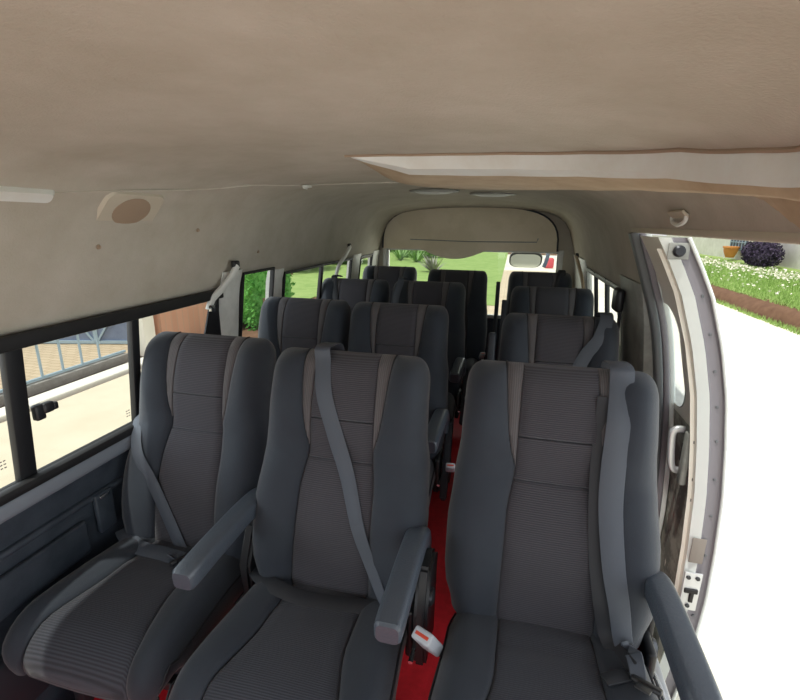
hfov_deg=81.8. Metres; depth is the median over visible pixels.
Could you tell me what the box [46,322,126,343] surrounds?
metal gate
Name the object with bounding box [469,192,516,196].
recessed light
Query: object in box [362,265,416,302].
passenger seat
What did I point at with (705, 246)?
house
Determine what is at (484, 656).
seat cushion
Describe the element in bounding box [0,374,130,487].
wall
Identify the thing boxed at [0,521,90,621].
trim
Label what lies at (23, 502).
trim
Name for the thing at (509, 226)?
trim
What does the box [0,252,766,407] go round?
ground
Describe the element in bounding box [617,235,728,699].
door
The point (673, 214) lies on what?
coat hook
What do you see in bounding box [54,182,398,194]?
trim
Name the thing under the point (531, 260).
van
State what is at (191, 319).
wall
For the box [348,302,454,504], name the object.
passenger seat
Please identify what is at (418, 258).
agave plant
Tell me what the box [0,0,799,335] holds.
ceiling
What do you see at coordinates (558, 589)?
passenger seat
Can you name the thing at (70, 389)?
kerb
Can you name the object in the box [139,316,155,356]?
gate post
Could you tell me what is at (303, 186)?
clip
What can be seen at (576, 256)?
handle
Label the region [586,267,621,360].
window
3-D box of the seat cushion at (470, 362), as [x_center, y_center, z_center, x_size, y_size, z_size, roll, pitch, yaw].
[0.344,0.156,3.349,0.486,0.181,0.446,4,16,13]
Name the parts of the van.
glass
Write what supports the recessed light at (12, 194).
in the ceiling
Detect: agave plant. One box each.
[391,250,415,259]
[405,250,427,261]
[417,254,445,270]
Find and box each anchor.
[204,304,220,334]
[611,287,624,329]
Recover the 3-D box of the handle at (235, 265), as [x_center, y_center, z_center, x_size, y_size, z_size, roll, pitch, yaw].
[-0.705,-0.259,1.845,0.030,0.185,0.180,9,18,29]
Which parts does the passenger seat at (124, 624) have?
leg, cushion panel, panel, seat frame, backrest, armrest, recliner lever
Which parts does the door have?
handle, roller plate, handle, latch plate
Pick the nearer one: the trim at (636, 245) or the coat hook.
the coat hook
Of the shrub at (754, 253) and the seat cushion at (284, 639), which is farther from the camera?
the shrub at (754, 253)
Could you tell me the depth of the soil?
8.94 m
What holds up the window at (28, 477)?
in the panel at (30, 519)
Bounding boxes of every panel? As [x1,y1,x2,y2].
[0,449,129,699]
[344,145,799,228]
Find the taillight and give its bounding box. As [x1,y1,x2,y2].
[544,258,553,267]
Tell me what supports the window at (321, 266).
in the panel at (30, 519)
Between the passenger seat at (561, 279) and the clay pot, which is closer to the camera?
the passenger seat at (561, 279)
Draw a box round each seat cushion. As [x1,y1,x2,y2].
[2,537,242,699]
[168,580,406,699]
[429,459,434,504]
[430,613,658,699]
[447,392,455,422]
[466,358,477,371]
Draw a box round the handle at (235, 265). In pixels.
[205,260,239,309]
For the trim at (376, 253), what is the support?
attached to the panel at (30, 519)
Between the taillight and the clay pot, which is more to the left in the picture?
the taillight
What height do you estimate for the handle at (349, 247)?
0.215 m
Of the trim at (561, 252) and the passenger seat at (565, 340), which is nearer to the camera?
the passenger seat at (565, 340)
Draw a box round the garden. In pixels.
[290,252,413,297]
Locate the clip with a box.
[302,185,311,188]
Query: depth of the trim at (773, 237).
0.88 m
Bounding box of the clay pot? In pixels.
[723,246,739,257]
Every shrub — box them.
[400,250,433,257]
[740,241,784,267]
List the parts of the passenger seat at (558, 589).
cushion panel, panel, backrest, latch plate, recliner knob, recliner lever, armrest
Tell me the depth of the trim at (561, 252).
3.73 m
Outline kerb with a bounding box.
[0,357,143,422]
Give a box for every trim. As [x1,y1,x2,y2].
[0,435,130,523]
[0,474,123,561]
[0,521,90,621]
[0,655,49,699]
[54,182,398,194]
[93,689,167,699]
[219,269,241,335]
[265,268,283,299]
[346,253,361,278]
[367,250,380,265]
[382,209,558,251]
[383,248,563,271]
[384,207,556,258]
[410,239,537,242]
[573,254,591,290]
[620,274,652,377]
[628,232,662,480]
[631,228,799,244]
[653,658,670,699]
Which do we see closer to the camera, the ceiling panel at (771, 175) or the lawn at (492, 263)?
the ceiling panel at (771, 175)
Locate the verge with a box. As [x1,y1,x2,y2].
[699,254,799,307]
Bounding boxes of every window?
[0,289,223,506]
[238,267,274,336]
[282,258,352,298]
[358,253,372,278]
[387,248,558,318]
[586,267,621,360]
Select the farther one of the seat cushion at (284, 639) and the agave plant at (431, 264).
the agave plant at (431, 264)
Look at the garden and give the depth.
18.31 m
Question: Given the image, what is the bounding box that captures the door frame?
[646,234,674,535]
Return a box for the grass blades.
[700,255,799,334]
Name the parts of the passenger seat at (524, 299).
armrest, backrest, panel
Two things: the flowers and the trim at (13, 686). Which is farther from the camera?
the flowers
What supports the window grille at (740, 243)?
attached to the house
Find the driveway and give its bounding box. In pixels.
[504,254,799,699]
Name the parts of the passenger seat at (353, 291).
panel, backrest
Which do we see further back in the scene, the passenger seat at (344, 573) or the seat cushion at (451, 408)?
the seat cushion at (451, 408)
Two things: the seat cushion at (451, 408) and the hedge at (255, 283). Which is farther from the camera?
the hedge at (255, 283)
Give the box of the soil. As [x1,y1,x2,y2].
[242,297,315,337]
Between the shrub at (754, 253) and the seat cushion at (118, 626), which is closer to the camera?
the seat cushion at (118, 626)
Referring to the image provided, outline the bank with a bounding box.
[711,283,799,332]
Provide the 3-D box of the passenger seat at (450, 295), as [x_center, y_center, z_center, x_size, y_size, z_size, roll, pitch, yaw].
[0.151,0.176,2.748,0.580,1.140,0.718,4,16,13]
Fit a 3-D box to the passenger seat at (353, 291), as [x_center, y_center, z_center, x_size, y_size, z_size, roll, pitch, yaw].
[-0.346,0.144,2.841,0.517,1.140,0.697,4,16,13]
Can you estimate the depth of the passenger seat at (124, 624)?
1.38 m
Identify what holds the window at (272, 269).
in the panel at (30, 519)
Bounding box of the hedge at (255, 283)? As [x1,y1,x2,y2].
[243,271,295,330]
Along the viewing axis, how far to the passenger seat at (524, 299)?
2.61 m
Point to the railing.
(44, 383)
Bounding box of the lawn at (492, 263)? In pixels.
[315,252,507,305]
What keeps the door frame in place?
attached to the door
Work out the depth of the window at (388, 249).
3.85 m
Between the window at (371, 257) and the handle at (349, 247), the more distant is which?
the window at (371, 257)
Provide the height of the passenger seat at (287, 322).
1.112 m
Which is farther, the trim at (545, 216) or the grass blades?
the grass blades
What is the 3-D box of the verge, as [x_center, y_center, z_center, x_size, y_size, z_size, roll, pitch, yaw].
[12.963,-2.546,15.267,5.950,0.565,48.000,4,16,13]
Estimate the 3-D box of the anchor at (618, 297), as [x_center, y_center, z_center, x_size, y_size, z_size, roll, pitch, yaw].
[0.937,-0.067,2.030,0.035,0.410,0.100,4,16,13]
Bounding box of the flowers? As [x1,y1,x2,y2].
[701,256,799,294]
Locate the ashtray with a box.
[93,487,116,532]
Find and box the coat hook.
[667,210,688,226]
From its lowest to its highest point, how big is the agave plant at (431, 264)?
0.958 m
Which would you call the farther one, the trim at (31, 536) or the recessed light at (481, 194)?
the recessed light at (481, 194)
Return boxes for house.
[667,235,799,269]
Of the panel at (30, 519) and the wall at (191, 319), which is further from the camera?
the wall at (191, 319)
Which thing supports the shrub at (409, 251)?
on the garden
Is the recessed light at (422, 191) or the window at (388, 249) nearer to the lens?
the recessed light at (422, 191)
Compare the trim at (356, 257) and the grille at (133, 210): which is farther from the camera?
the trim at (356, 257)
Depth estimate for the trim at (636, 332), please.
1.82 m
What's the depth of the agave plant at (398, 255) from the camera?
26.18 m
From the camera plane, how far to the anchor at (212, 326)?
1.82 m
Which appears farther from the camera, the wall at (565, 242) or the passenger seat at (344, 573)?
the wall at (565, 242)
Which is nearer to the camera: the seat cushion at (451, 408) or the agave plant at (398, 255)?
the seat cushion at (451, 408)
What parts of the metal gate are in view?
gate frame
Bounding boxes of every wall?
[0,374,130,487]
[153,302,207,334]
[378,211,573,360]
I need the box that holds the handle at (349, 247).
[335,243,351,274]
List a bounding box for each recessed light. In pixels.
[0,186,54,202]
[409,189,458,193]
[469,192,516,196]
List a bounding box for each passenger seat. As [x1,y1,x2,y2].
[2,331,275,699]
[166,342,442,699]
[258,296,350,361]
[321,275,389,320]
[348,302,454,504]
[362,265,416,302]
[391,277,468,491]
[428,269,487,392]
[428,360,722,699]
[487,312,618,367]
[493,270,571,335]
[497,286,593,360]
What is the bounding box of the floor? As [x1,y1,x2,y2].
[396,393,653,699]
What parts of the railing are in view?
rail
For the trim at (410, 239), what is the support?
attached to the wall at (565, 242)
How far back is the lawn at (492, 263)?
23.02 m
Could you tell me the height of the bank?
0.350 m
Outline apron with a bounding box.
[487,305,494,313]
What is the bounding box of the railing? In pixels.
[0,330,127,406]
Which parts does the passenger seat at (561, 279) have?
armrest, backrest, panel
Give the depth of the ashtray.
1.45 m
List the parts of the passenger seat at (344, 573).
cushion panel, panel, backrest, armrest, recliner lever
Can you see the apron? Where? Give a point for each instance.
(490, 309)
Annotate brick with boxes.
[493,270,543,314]
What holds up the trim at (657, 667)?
attached to the floor
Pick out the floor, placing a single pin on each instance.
(415, 681)
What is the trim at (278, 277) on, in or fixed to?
attached to the panel at (30, 519)
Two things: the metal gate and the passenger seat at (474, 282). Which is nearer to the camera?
the passenger seat at (474, 282)
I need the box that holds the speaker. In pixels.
[97,192,163,223]
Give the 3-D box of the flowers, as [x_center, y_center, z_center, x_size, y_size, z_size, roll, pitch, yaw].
[11.691,-2.481,15.084,2.917,0.342,15.006,4,16,13]
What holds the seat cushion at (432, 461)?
on the passenger seat at (418, 330)
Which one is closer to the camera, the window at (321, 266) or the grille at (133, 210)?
the grille at (133, 210)
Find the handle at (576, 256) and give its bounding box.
[574,253,584,287]
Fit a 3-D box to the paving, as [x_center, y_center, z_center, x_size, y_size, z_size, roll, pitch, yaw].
[-9.987,0.615,5.319,10.300,0.050,13.000,4,16,13]
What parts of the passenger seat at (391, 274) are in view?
panel, backrest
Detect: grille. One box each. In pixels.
[112,199,150,223]
[730,240,745,250]
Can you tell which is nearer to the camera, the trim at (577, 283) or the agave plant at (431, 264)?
the trim at (577, 283)
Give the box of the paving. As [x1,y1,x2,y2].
[0,343,127,388]
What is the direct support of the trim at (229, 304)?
attached to the panel at (30, 519)
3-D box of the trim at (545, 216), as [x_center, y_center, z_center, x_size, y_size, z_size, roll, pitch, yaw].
[0.557,-1.008,3.816,1.464,0.352,0.012,4,16,13]
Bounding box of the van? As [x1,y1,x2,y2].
[509,253,549,267]
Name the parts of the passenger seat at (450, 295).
panel, backrest, armrest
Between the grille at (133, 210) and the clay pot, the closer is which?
the grille at (133, 210)
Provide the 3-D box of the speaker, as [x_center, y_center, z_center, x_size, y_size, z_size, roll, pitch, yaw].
[-0.751,-0.390,1.285,0.087,0.095,0.209,4,16,13]

